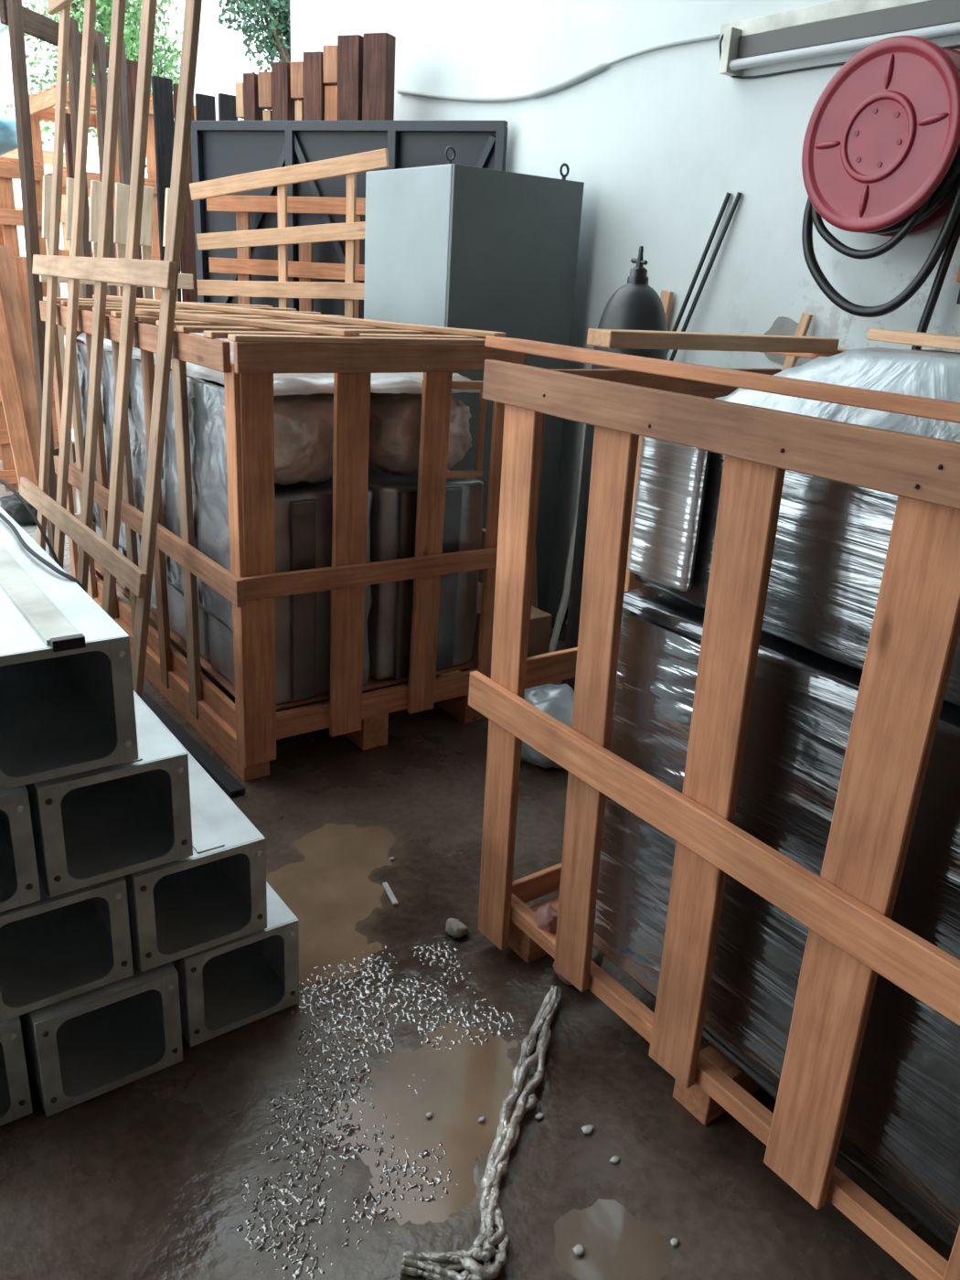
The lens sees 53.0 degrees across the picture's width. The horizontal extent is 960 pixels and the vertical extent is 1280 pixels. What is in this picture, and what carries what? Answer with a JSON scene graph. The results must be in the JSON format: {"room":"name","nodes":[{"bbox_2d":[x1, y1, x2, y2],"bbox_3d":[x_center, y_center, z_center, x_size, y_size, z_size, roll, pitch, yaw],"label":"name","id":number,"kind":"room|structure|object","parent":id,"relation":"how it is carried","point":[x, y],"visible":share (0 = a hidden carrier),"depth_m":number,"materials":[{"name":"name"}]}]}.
{"room":"warehouse storage area","nodes":[
{"label":"warehouse storage area","id":0,"kind":"room"},
{"bbox_2d":[181,0,244,120],"bbox_3d":[-2.344,-4.186,8.608,0.430,4.600,0.250,-11,25,-34],"label":"wall","id":1,"kind":"structure","parent":0,"point":[219,61],"depth_m":8.21,"materials":[{"name":"white paint"}]},
{"bbox_2d":[0,335,951,1279],"bbox_3d":[-7.693,-2.673,10.251,18.000,0.007,34.000,-11,25,-34],"label":"floor","id":2,"kind":"structure","parent":0,"point":[140,1178],"depth_m":1.86,"materials":[{"name":"concrete"}]},
{"bbox_2d":[0,21,22,256],"bbox_3d":[-12.226,-6.069,10.548,12.500,5.600,4.500,-11,25,-34],"label":"building","id":3,"kind":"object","parent":2,"relation":"on","point":[4,31],"visible":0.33,"depth_m":12.34,"materials":[{"name":"white paint"}]},
{"bbox_2d":[0,1015,32,1126],"bbox_3d":[-1.692,0.426,2.667,0.268,0.227,2.510,-11,25,-34],"label":"duct","id":4,"kind":"object","parent":2,"relation":"on","point":[16,1104],"visible":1,"depth_m":1.81,"materials":[{"name":"grey metal"}]},
{"bbox_2d":[0,873,133,1022],"bbox_3d":[-1.510,0.176,2.703,0.265,0.223,2.510,-11,25,-34],"label":"duct","id":5,"kind":"object","parent":4,"relation":"on","point":[66,945],"visible":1,"depth_m":1.87,"materials":[{"name":"grey metal"}]},
{"bbox_2d":[0,785,41,912],"bbox_3d":[-1.615,-0.016,2.539,0.262,0.225,2.510,-11,25,-34],"label":"duct","id":6,"kind":"object","parent":5,"relation":"on","point":[19,884],"visible":1,"depth_m":1.69,"materials":[{"name":"grey metal"}]},
{"bbox_2d":[0,506,138,790],"bbox_3d":[-1.447,-0.278,2.558,0.260,0.252,2.512,-11,25,-34],"label":"duct","id":7,"kind":"object","parent":6,"relation":"on","point":[67,698],"visible":1,"depth_m":1.79,"materials":[{"name":"white metal"}]},
{"bbox_2d":[0,478,61,566],"bbox_3d":[-1.512,-0.307,2.901,0.018,0.462,1.520,-16,28,-42],"label":"cable","id":8,"kind":"object","parent":7,"relation":"hanging from","point":[3,482],"visible":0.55,"depth_m":2.52,"materials":[{"name":"black plastic"}]},
{"bbox_2d":[0,512,84,589],"bbox_3d":[-1.264,-0.224,2.448,0.069,0.263,1.537,-14,27,-39],"label":"cable","id":9,"kind":"object","parent":7,"relation":"on","point":[26,546],"visible":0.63,"depth_m":2.01,"materials":[{"name":"black plastic"}]},
{"bbox_2d":[24,693,192,896],"bbox_3d":[-1.390,-0.061,2.696,0.263,0.225,2.510,-11,25,-34],"label":"duct","id":10,"kind":"object","parent":5,"relation":"on","point":[93,826],"visible":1,"depth_m":1.85,"materials":[{"name":"grey metal"}]},
{"bbox_2d":[0,491,37,524],"bbox_3d":[-2.724,-0.807,5.830,0.355,0.189,0.267,-11,25,-34],"label":"bag","id":11,"kind":"object","parent":2,"relation":"on","point":[11,505],"visible":0.37,"depth_m":5.71,"materials":[{"name":"black plastic"}]},
{"bbox_2d":[0,297,38,487],"bbox_3d":[-2.869,-1.584,5.841,0.432,1.630,0.110,21,27,39],"label":"leaning board","id":12,"kind":"object","parent":2,"relation":"on","point":[9,389],"visible":0.7,"depth_m":5.87,"materials":[{"name":"brown wood"}]},
{"bbox_2d":[0,245,40,484],"bbox_3d":[-2.811,-1.589,5.950,0.111,1.568,0.417,-14,27,-39],"label":"leaning board","id":13,"kind":"object","parent":2,"relation":"on","point":[9,292],"visible":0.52,"depth_m":5.90,"materials":[{"name":"brown wood"}]},
{"bbox_2d":[0,156,59,491],"bbox_3d":[-3.444,-2.147,6.570,0.773,2.052,1.225,-11,25,-34],"label":"wooden crate","id":14,"kind":"object","parent":2,"relation":"on","point":[10,218],"visible":0.23,"depth_m":6.03,"materials":[{"name":"brown wood"}]},
{"bbox_2d":[0,114,17,156],"bbox_3d":[-3.364,-3.257,6.161,0.783,0.268,1.088,-11,25,-34],"label":"tarpaulin","id":15,"kind":"object","parent":14,"relation":"on","point":[8,139],"visible":0.77,"depth_m":5.98,"materials":[{"name":"blue plastic"}]},
{"bbox_2d":[13,256,57,487],"bbox_3d":[-2.765,-1.593,6.051,0.110,1.509,0.419,-8,24,-29],"label":"leaning board","id":16,"kind":"object","parent":2,"relation":"on","point":[20,263],"visible":0.29,"depth_m":5.95,"materials":[{"name":"brown wood"}]},
{"bbox_2d":[0,148,73,428],"bbox_3d":[-4.325,-2.998,8.331,1.413,2.303,1.026,-11,25,-34],"label":"wooden crate","id":17,"kind":"object","parent":2,"relation":"on","point":[48,155],"visible":0.08,"depth_m":7.95,"materials":[{"name":"brown wood"}]},
{"bbox_2d":[0,0,130,558],"bbox_3d":[-2.068,-1.793,5.108,0.094,2.582,1.167,6,21,6],"label":"slatted panel","id":18,"kind":"object","parent":2,"relation":"on","point":[20,20],"visible":0.37,"depth_m":4.64,"materials":[{"name":"brown wood"}]},
{"bbox_2d":[64,113,74,178],"bbox_3d":[-2.277,-1.791,5.593,0.078,2.251,0.042,-11,24,-35],"label":"plank","id":19,"kind":"object","parent":2,"relation":"on","point":[68,124],"visible":0.03,"depth_m":5.25,"materials":[{"name":"brown wood"}]},
{"bbox_2d":[1,0,182,172],"bbox_3d":[-4.373,-6.140,11.840,2.582,5.756,2.598,-11,25,-34],"label":"tree","id":20,"kind":"object","parent":2,"relation":"on","point":[104,7],"visible":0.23,"depth_m":11.47,"materials":[{"name":"green plant"}]},
{"bbox_2d":[19,955,182,1117],"bbox_3d":[-1.446,0.388,2.810,0.266,0.227,2.510,-11,25,-34],"label":"duct","id":21,"kind":"object","parent":2,"relation":"on","point":[80,1048],"visible":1,"depth_m":1.94,"materials":[{"name":"grey metal"}]},
{"bbox_2d":[19,0,202,699],"bbox_3d":[-1.373,-1.065,3.415,0.405,2.478,1.620,-11,25,-34],"label":"slatted panel","id":22,"kind":"object","parent":2,"relation":"on","point":[132,272],"visible":0.82,"depth_m":3.21,"materials":[{"name":"brown wood"}]},
{"bbox_2d":[29,82,196,468],"bbox_3d":[-2.591,-2.460,6.905,0.833,2.503,1.125,-11,25,-34],"label":"wooden crate","id":23,"kind":"object","parent":2,"relation":"on","point":[42,103],"visible":0.08,"depth_m":6.32,"materials":[{"name":"brown wood"}]},
{"bbox_2d":[39,174,193,554],"bbox_3d":[-1.753,-1.250,4.763,0.710,1.845,0.066,-11,25,-34],"label":"slatted panel","id":24,"kind":"object","parent":2,"relation":"on","point":[185,281],"visible":0.19,"depth_m":4.50,"materials":[{"name":"beige wood"}]},
{"bbox_2d":[126,59,143,298],"bbox_3d":[-2.062,-2.051,5.851,0.112,2.581,0.052,-11,24,-35],"label":"plank","id":25,"kind":"object","parent":2,"relation":"on","point":[132,65],"visible":0.05,"depth_m":5.48,"materials":[{"name":"brown wood"}]},
{"bbox_2d":[151,75,181,301],"bbox_3d":[-1.780,-1.868,5.581,0.108,2.463,0.182,0,21,-10],"label":"board","id":26,"kind":"object","parent":2,"relation":"on","point":[162,88],"visible":0.28,"depth_m":5.28,"materials":[{"name":"black wood"}]},
{"bbox_2d":[172,83,197,302],"bbox_3d":[-1.688,-1.877,5.650,0.109,2.443,0.183,0,21,-10],"label":"board","id":27,"kind":"object","parent":2,"relation":"on","point":[187,252],"visible":0.12,"depth_m":5.49,"materials":[{"name":"brown wood"}]},
{"bbox_2d":[142,690,245,798],"bbox_3d":[-1.068,0.315,3.362,0.052,0.023,1.031,-12,26,-36],"label":"floor strip","id":28,"kind":"object","parent":2,"relation":"on","point":[230,785],"visible":0.56,"depth_m":3.19,"materials":[{"name":"paint"}]},
{"bbox_2d":[194,93,215,120],"bbox_3d":[-1.588,-1.883,5.725,0.108,2.413,0.181,0,21,-11],"label":"board","id":29,"kind":"object","parent":2,"relation":"on","point":[205,104],"visible":0.13,"depth_m":5.36,"materials":[{"name":"black wood"}]},
{"bbox_2d":[218,93,237,120],"bbox_3d":[-1.482,-1.913,5.795,0.107,2.433,0.184,0,21,-10],"label":"board","id":30,"kind":"object","parent":2,"relation":"on","point":[227,102],"visible":0.07,"depth_m":5.42,"materials":[{"name":"black wood"}]},
{"bbox_2d":[171,881,298,1046],"bbox_3d":[-1.232,0.333,2.987,0.250,0.227,2.510,-11,25,-34],"label":"duct","id":31,"kind":"object","parent":2,"relation":"on","point":[234,984],"visible":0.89,"depth_m":2.13,"materials":[{"name":"grey metal"}]},
{"bbox_2d":[123,690,266,971],"bbox_3d":[-1.283,0.131,2.861,0.265,0.223,2.510,-11,25,-34],"label":"duct","id":32,"kind":"object","parent":31,"relation":"on","point":[216,895],"visible":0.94,"depth_m":2.02,"materials":[{"name":"grey metal"}]},
{"bbox_2d":[235,73,265,120],"bbox_3d":[-1.254,-1.754,5.372,0.120,2.455,0.092,12,22,21],"label":"timber post","id":33,"kind":"object","parent":2,"relation":"on","point":[247,91],"visible":0.17,"depth_m":4.94,"materials":[{"name":"brown wood"}]},
{"bbox_2d":[214,0,290,73],"bbox_3d":[-2.151,-5.828,11.452,2.406,5.703,1.598,-2,21,-14],"label":"tree","id":34,"kind":"object","parent":2,"relation":"on","point":[278,26],"visible":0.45,"depth_m":10.73,"materials":[{"name":"green plant"}]},
{"bbox_2d":[257,62,297,120],"bbox_3d":[-1.097,-1.742,5.304,0.179,2.500,0.091,12,22,21],"label":"timber post","id":35,"kind":"object","parent":2,"relation":"on","point":[274,86],"visible":0.23,"depth_m":4.87,"materials":[{"name":"brown wood"}]},
{"bbox_2d":[39,294,527,781],"bbox_3d":[-0.892,-0.588,3.850,1.059,1.388,2.107,-11,25,-34],"label":"wooden crate","id":36,"kind":"object","parent":2,"relation":"on","point":[268,340],"visible":0.69,"depth_m":3.07,"materials":[{"name":"brown wood"}]},
{"bbox_2d":[96,525,129,590],"bbox_3d":[-1.430,-0.618,4.215,0.423,0.691,0.412,-11,25,-34],"label":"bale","id":37,"kind":"object","parent":36,"relation":"on","point":[99,531],"visible":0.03,"depth_m":4.09},
{"bbox_2d":[138,559,157,615],"bbox_3d":[-1.154,-0.471,3.867,0.427,0.693,0.411,-11,25,-34],"label":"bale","id":38,"kind":"object","parent":36,"relation":"on","point":[153,606],"visible":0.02,"depth_m":3.76},
{"bbox_2d":[75,341,233,633],"bbox_3d":[-1.239,-0.634,3.529,0.038,0.761,1.801,-11,25,-34],"label":"plastic sheet","id":39,"kind":"object","parent":36,"relation":"hanging from","point":[207,419],"visible":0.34,"depth_m":3.16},
{"bbox_2d":[167,583,210,660],"bbox_3d":[-0.898,-0.329,3.535,0.422,0.687,0.411,-11,25,-34],"label":"bale","id":40,"kind":"object","parent":36,"relation":"on","point":[176,599],"visible":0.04,"depth_m":3.52},
{"bbox_2d":[200,379,223,386],"bbox_3d":[-0.863,-0.786,3.355,0.416,0.286,0.407,-11,25,-34],"label":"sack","id":41,"kind":"object","parent":40,"relation":"on","point":[205,380],"visible":0.02,"depth_m":3.18,"materials":[{"name":"black plastic"}]},
{"bbox_2d":[208,475,373,704],"bbox_3d":[-0.637,-0.189,3.203,0.429,0.687,0.426,-11,25,-34],"label":"bale","id":42,"kind":"object","parent":36,"relation":"on","point":[303,510],"visible":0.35,"depth_m":3.04},
{"bbox_2d":[273,393,333,484],"bbox_3d":[-0.605,-0.646,3.025,0.412,0.290,0.414,-11,25,-34],"label":"sack","id":43,"kind":"object","parent":42,"relation":"on","point":[303,424],"visible":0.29,"depth_m":2.87,"materials":[{"name":"brown fabric"}]},
{"bbox_2d":[367,465,483,679],"bbox_3d":[-0.281,-0.259,3.454,0.427,0.690,0.426,-11,25,-34],"label":"bale","id":44,"kind":"object","parent":36,"relation":"in","point":[392,518],"visible":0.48,"depth_m":3.28},
{"bbox_2d":[368,392,471,475],"bbox_3d":[-0.252,-0.719,3.280,0.416,0.292,0.401,-11,25,-34],"label":"sack","id":45,"kind":"object","parent":44,"relation":"on","point":[394,419],"visible":0.53,"depth_m":3.10,"materials":[{"name":"brown fabric"}]},
{"bbox_2d":[76,332,479,395],"bbox_3d":[-0.842,-1.070,3.634,0.840,0.057,1.850,-11,25,-34],"label":"plastic sheet","id":46,"kind":"object","parent":45,"relation":"on","point":[404,382],"visible":0.1,"depth_m":3.00,"materials":[{"name":"white plastic"}]},
{"bbox_2d":[421,379,487,478],"bbox_3d":[-0.087,-0.684,3.140,0.252,0.321,0.017,-11,25,-34],"label":"frame","id":47,"kind":"object","parent":36,"relation":"in","point":[456,384],"visible":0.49,"depth_m":3.19,"materials":[{"name":"brown wood"}]},
{"bbox_2d":[206,195,365,319],"bbox_3d":[-0.998,-1.347,5.128,1.001,1.857,0.048,12,22,21],"label":"wooden pallet","id":48,"kind":"object","parent":2,"relation":"on","point":[244,266],"visible":0.25,"depth_m":4.87,"materials":[{"name":"brown wood"}]},
{"bbox_2d":[189,148,389,318],"bbox_3d":[-0.974,-1.356,4.885,1.110,2.048,0.045,12,22,21],"label":"panel","id":49,"kind":"object","parent":2,"relation":"on","point":[351,230],"visible":0.42,"depth_m":4.63,"materials":[{"name":"brown wood"}]},
{"bbox_2d":[290,51,330,120],"bbox_3d":[-0.915,-1.723,5.227,0.185,2.540,0.092,12,22,21],"label":"timber post","id":50,"kind":"object","parent":2,"relation":"on","point":[307,85],"visible":0.23,"depth_m":4.79,"materials":[{"name":"brown wood"}]},
{"bbox_2d":[266,821,394,986],"bbox_3d":[-0.430,0.669,2.565,0.439,0.001,0.724,5,21,5],"label":"puddle","id":51,"kind":"object","parent":2,"relation":"on","point":[328,892],"visible":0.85,"depth_m":2.56,"materials":[{"name":"liquid"}]},
{"bbox_2d":[322,34,363,120],"bbox_3d":[-0.731,-1.716,5.145,0.205,2.605,0.092,12,22,21],"label":"timber post","id":52,"kind":"object","parent":2,"relation":"on","point":[343,62],"visible":0.18,"depth_m":4.71,"materials":[{"name":"brown wood"}]},
{"bbox_2d":[190,120,507,319],"bbox_3d":[-0.749,-1.486,5.075,1.766,2.223,0.044,12,22,21],"label":"gate","id":53,"kind":"object","parent":2,"relation":"on","point":[219,149],"visible":0.22,"depth_m":4.86,"materials":[{"name":"metal"}]},
{"bbox_2d":[362,32,395,120],"bbox_3d":[-0.559,-1.682,5.078,0.131,2.610,0.091,12,22,21],"label":"timber post","id":54,"kind":"object","parent":2,"relation":"on","point":[378,48],"visible":0.17,"depth_m":4.65,"materials":[{"name":"brown wood"}]},
{"bbox_2d":[236,940,523,1279],"bbox_3d":[-0.189,0.910,1.966,0.583,0.016,1.000,5,21,3],"label":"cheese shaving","id":55,"kind":"object","parent":2,"relation":"on","point":[291,1246],"visible":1,"depth_m":1.92,"materials":[{"name":"silver"}]},
{"bbox_2d":[382,882,398,905],"bbox_3d":[-0.239,0.674,2.561,0.016,0.008,0.098,-5,22,-22],"label":"stick","id":56,"kind":"object","parent":2,"relation":"on","point":[386,886],"visible":1,"depth_m":2.55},
{"bbox_2d":[320,1020,524,1226],"bbox_3d":[-0.063,0.937,1.916,0.460,0.001,0.400,-11,25,-34],"label":"puddle","id":57,"kind":"object","parent":2,"relation":"on","point":[462,1084],"visible":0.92,"depth_m":1.90,"materials":[{"name":"liquid"}]},
{"bbox_2d":[426,1110,433,1117],"bbox_3d":[-0.099,0.935,1.898,0.016,0.006,0.012,-11,25,-34],"label":"chip","id":58,"kind":"object","parent":57,"relation":"on","point":[430,1114],"visible":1,"depth_m":1.90,"materials":[{"name":"white stone"}]},
{"bbox_2d":[478,1115,485,1121],"bbox_3d":[0.003,0.943,1.896,0.017,0.006,0.012,-11,25,-34],"label":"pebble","id":59,"kind":"object","parent":57,"relation":"on","point":[481,1118],"visible":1,"depth_m":1.89,"materials":[{"name":"grey stone"}]},
{"bbox_2d":[445,917,469,938],"bbox_3d":[-0.060,0.724,2.426,0.052,0.033,0.068,-11,25,-34],"label":"stone","id":60,"kind":"object","parent":2,"relation":"on","point":[454,928],"visible":1,"depth_m":2.41,"materials":[{"name":"beige stone"}]},
{"bbox_2d":[363,146,584,612],"bbox_3d":[-0.083,-1.067,4.365,0.650,2.015,0.668,-11,25,-34],"label":"tall cabinet","id":61,"kind":"object","parent":2,"relation":"on","point":[450,245],"visible":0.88,"depth_m":3.93,"materials":[{"name":"grey metal"}]},
{"bbox_2d":[400,984,561,1279],"bbox_3d":[0.086,0.937,1.883,0.165,0.039,0.754,12,22,21],"label":"chain","id":62,"kind":"object","parent":2,"relation":"on","point":[493,1240],"visible":1,"depth_m":1.73,"materials":[{"name":"silver metal"}]},
{"bbox_2d":[469,581,552,670],"bbox_3d":[0.071,-0.071,4.058,0.276,0.386,0.380,-11,25,-34],"label":"cardboard box","id":63,"kind":"object","parent":2,"relation":"on","point":[540,621],"visible":0.08,"depth_m":3.97,"materials":[{"name":"brown cardboard"}]},
{"bbox_2d":[531,553,537,607],"bbox_3d":[0.202,-0.284,4.318,0.122,0.637,0.256,-3,22,-18],"label":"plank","id":64,"kind":"object","parent":2,"relation":"on","point":[534,602],"visible":0.1,"depth_m":4.34,"materials":[{"name":"wood"}]},
{"bbox_2d":[534,1112,543,1119],"bbox_3d":[0.119,0.944,1.910,0.020,0.008,0.014,-11,25,-34],"label":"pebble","id":65,"kind":"object","parent":2,"relation":"on","point":[538,1115],"visible":1,"depth_m":1.91,"materials":[{"name":"white stone"}]},
{"bbox_2d":[520,682,574,768],"bbox_3d":[0.226,0.280,3.298,0.287,0.281,0.321,20,26,37],"label":"bag","id":66,"kind":"object","parent":2,"relation":"on","point":[556,700],"visible":0.32,"depth_m":3.20,"materials":[{"name":"clear plastic"}]},
{"bbox_2d":[548,423,586,652],"bbox_3d":[0.401,-0.475,4.208,0.066,1.092,0.550,8,21,11],"label":"pipe","id":67,"kind":"object","parent":2,"relation":"on","point":[565,597],"visible":0.45,"depth_m":4.20,"materials":[{"name":"plastic"}]},
{"bbox_2d":[552,946,604,985],"bbox_3d":[0.235,0.758,2.286,0.141,0.102,0.105,-11,25,-34],"label":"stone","id":68,"kind":"object","parent":2,"relation":"on","point":[597,956],"visible":0.2,"depth_m":2.26,"materials":[{"name":"grey stone"}]},
{"bbox_2d":[581,1124,594,1133],"bbox_3d":[0.212,0.958,1.885,0.029,0.010,0.020,-11,25,-34],"label":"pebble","id":69,"kind":"object","parent":2,"relation":"on","point":[586,1129],"visible":1,"depth_m":1.88,"materials":[{"name":"grey stone"}]},
{"bbox_2d":[553,1198,673,1279],"bbox_3d":[0.219,1.048,1.668,0.200,0.001,0.190,-11,25,-34],"label":"puddle","id":70,"kind":"object","parent":2,"relation":"on","point":[617,1245],"visible":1,"depth_m":1.67,"materials":[{"name":"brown liquid"}]},
{"bbox_2d":[572,1244,585,1255],"bbox_3d":[0.170,1.045,1.649,0.021,0.009,0.017,-4,22,-19],"label":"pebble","id":71,"kind":"object","parent":70,"relation":"on","point":[579,1249],"visible":1,"depth_m":1.65,"materials":[{"name":"grey stone"}]},
{"bbox_2d":[561,245,667,691],"bbox_3d":[0.481,-0.506,3.450,0.250,1.678,0.250,-11,25,-34],"label":"tank","id":72,"kind":"object","parent":2,"relation":"on","point":[635,305],"visible":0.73,"depth_m":3.18,"materials":[{"name":"black metal"}]},
{"bbox_2d":[609,1155,620,1163],"bbox_3d":[0.256,0.985,1.824,0.015,0.008,0.019,14,23,26],"label":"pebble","id":73,"kind":"object","parent":2,"relation":"on","point":[614,1159],"visible":1,"depth_m":1.82,"materials":[{"name":"grey stone"}]},
{"bbox_2d":[550,192,731,637],"bbox_3d":[0.624,-0.823,4.010,0.598,1.898,0.017,18,25,33],"label":"metal rod","id":74,"kind":"object","parent":2,"relation":"on","point":[728,195],"visible":0.44,"depth_m":3.63,"materials":[{"name":"grey"}]},
{"bbox_2d":[558,192,742,638],"bbox_3d":[0.649,-0.810,3.979,0.614,1.898,0.017,18,25,34],"label":"metal rod","id":75,"kind":"object","parent":2,"relation":"on","point":[739,195],"visible":0.41,"depth_m":3.62,"materials":[{"name":"grey metal"}]},
{"bbox_2d":[660,289,672,325],"bbox_3d":[0.646,-0.672,4.106,0.174,1.549,0.036,16,24,31],"label":"wood offcut","id":76,"kind":"object","parent":2,"relation":"on","point":[666,296],"visible":0.1,"depth_m":3.81,"materials":[{"name":"brown wood"}]},
{"bbox_2d":[670,1237,679,1247],"bbox_3d":[0.338,1.047,1.674,0.014,0.007,0.017,14,23,25],"label":"pebble","id":77,"kind":"object","parent":2,"relation":"on","point":[674,1241],"visible":1,"depth_m":1.67,"materials":[{"name":"grey stone"}]},
{"bbox_2d":[468,328,959,1279],"bbox_3d":[1.037,0.328,1.573,0.961,1.502,2.453,-11,25,-34],"label":"wooden crate","id":78,"kind":"object","parent":2,"relation":"on","point":[847,911],"visible":0.8,"depth_m":1.62,"materials":[{"name":"brown wood"}]},
{"bbox_2d":[534,902,557,932],"bbox_3d":[0.156,0.645,2.218,0.053,0.080,0.069,-11,25,-34],"label":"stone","id":79,"kind":"object","parent":78,"relation":"on","point":[546,917],"visible":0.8,"depth_m":2.20,"materials":[{"name":"pink stone"}]},
{"bbox_2d":[592,347,959,1248],"bbox_3d":[1.084,0.319,1.438,0.706,1.338,1.937,-11,25,-34],"label":"goods","id":80,"kind":"object","parent":78,"relation":"in","point":[901,1131],"visible":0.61,"depth_m":1.63},
{"bbox_2d":[714,347,959,442],"bbox_3d":[1.136,-0.230,1.228,0.560,0.156,1.850,-11,25,-34],"label":"plastic sheet","id":81,"kind":"object","parent":80,"relation":"attached to","point":[933,374],"depth_m":1.57,"materials":[{"name":"plastic"}]},
{"bbox_2d":[781,312,812,371],"bbox_3d":[0.941,-0.438,3.584,0.322,1.496,0.037,5,21,4],"label":"wood offcut","id":82,"kind":"object","parent":2,"relation":"on","point":[805,322],"visible":0.1,"depth_m":3.33,"materials":[{"name":"brown wood"}]},
{"bbox_2d":[290,0,959,624],"bbox_3d":[1.882,-1.469,2.370,0.200,4.800,10.270,-11,25,-34],"label":"wall","id":83,"kind":"structure","parent":0,"point":[657,141],"depth_m":3.77,"materials":[{"name":"white paint"}]},
{"bbox_2d":[396,33,720,102],"bbox_3d":[0.212,-2.479,4.269,0.028,0.146,2.209,-11,25,-34],"label":"cable","id":84,"kind":"object","parent":83,"relation":"attached to","point":[602,67],"visible":1,"depth_m":4.10,"materials":[{"name":"grey plastic"}]},
{"bbox_2d":[764,316,798,364],"bbox_3d":[1.083,-1.071,3.445,0.008,0.163,0.182,-11,25,-34],"label":"cement patch","id":85,"kind":"object","parent":83,"relation":"attached to","point":[783,325],"visible":0.52,"depth_m":3.44,"materials":[{"name":"grey concrete"}]},
{"bbox_2d":[718,0,959,78],"bbox_3d":[1.523,-1.723,2.564,0.080,0.184,2.340,-11,25,-34],"label":"lamp fixture","id":86,"kind":"object","parent":83,"relation":"attached to","point":[839,26],"depth_m":3.09,"materials":[{"name":"beige paint"}]},
{"bbox_2d":[801,35,959,236],"bbox_3d":[1.250,-1.492,2.886,0.230,0.514,0.514,-11,25,-34],"label":"hose reel","id":87,"kind":"object","parent":83,"relation":"attached to","point":[882,136],"visible":0.99,"depth_m":2.81,"materials":[{"name":"red paint"}]},
{"bbox_2d":[801,177,959,350],"bbox_3d":[1.187,-0.814,3.112,0.126,1.373,0.553,-16,28,-42],"label":"hose","id":88,"kind":"object","parent":87,"relation":"hanging from","point":[946,241],"visible":0.75,"depth_m":2.92,"materials":[{"name":"black rubber"}]},
{"bbox_2d":[956,264,959,304],"bbox_3d":[1.456,-1.108,2.817,0.098,0.240,0.057,-11,25,-34],"label":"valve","id":89,"kind":"object","parent":83,"relation":"attached to","point":[958,272],"visible":1,"depth_m":2.83,"materials":[{"name":"black metal"}]},
{"bbox_2d":[956,288,959,304],"bbox_3d":[1.437,-1.020,2.836,0.050,0.060,0.050,-11,25,-34],"label":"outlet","id":90,"kind":"object","parent":89,"relation":"attached to","point":[958,298],"depth_m":2.84,"materials":[{"name":"black plastic"}]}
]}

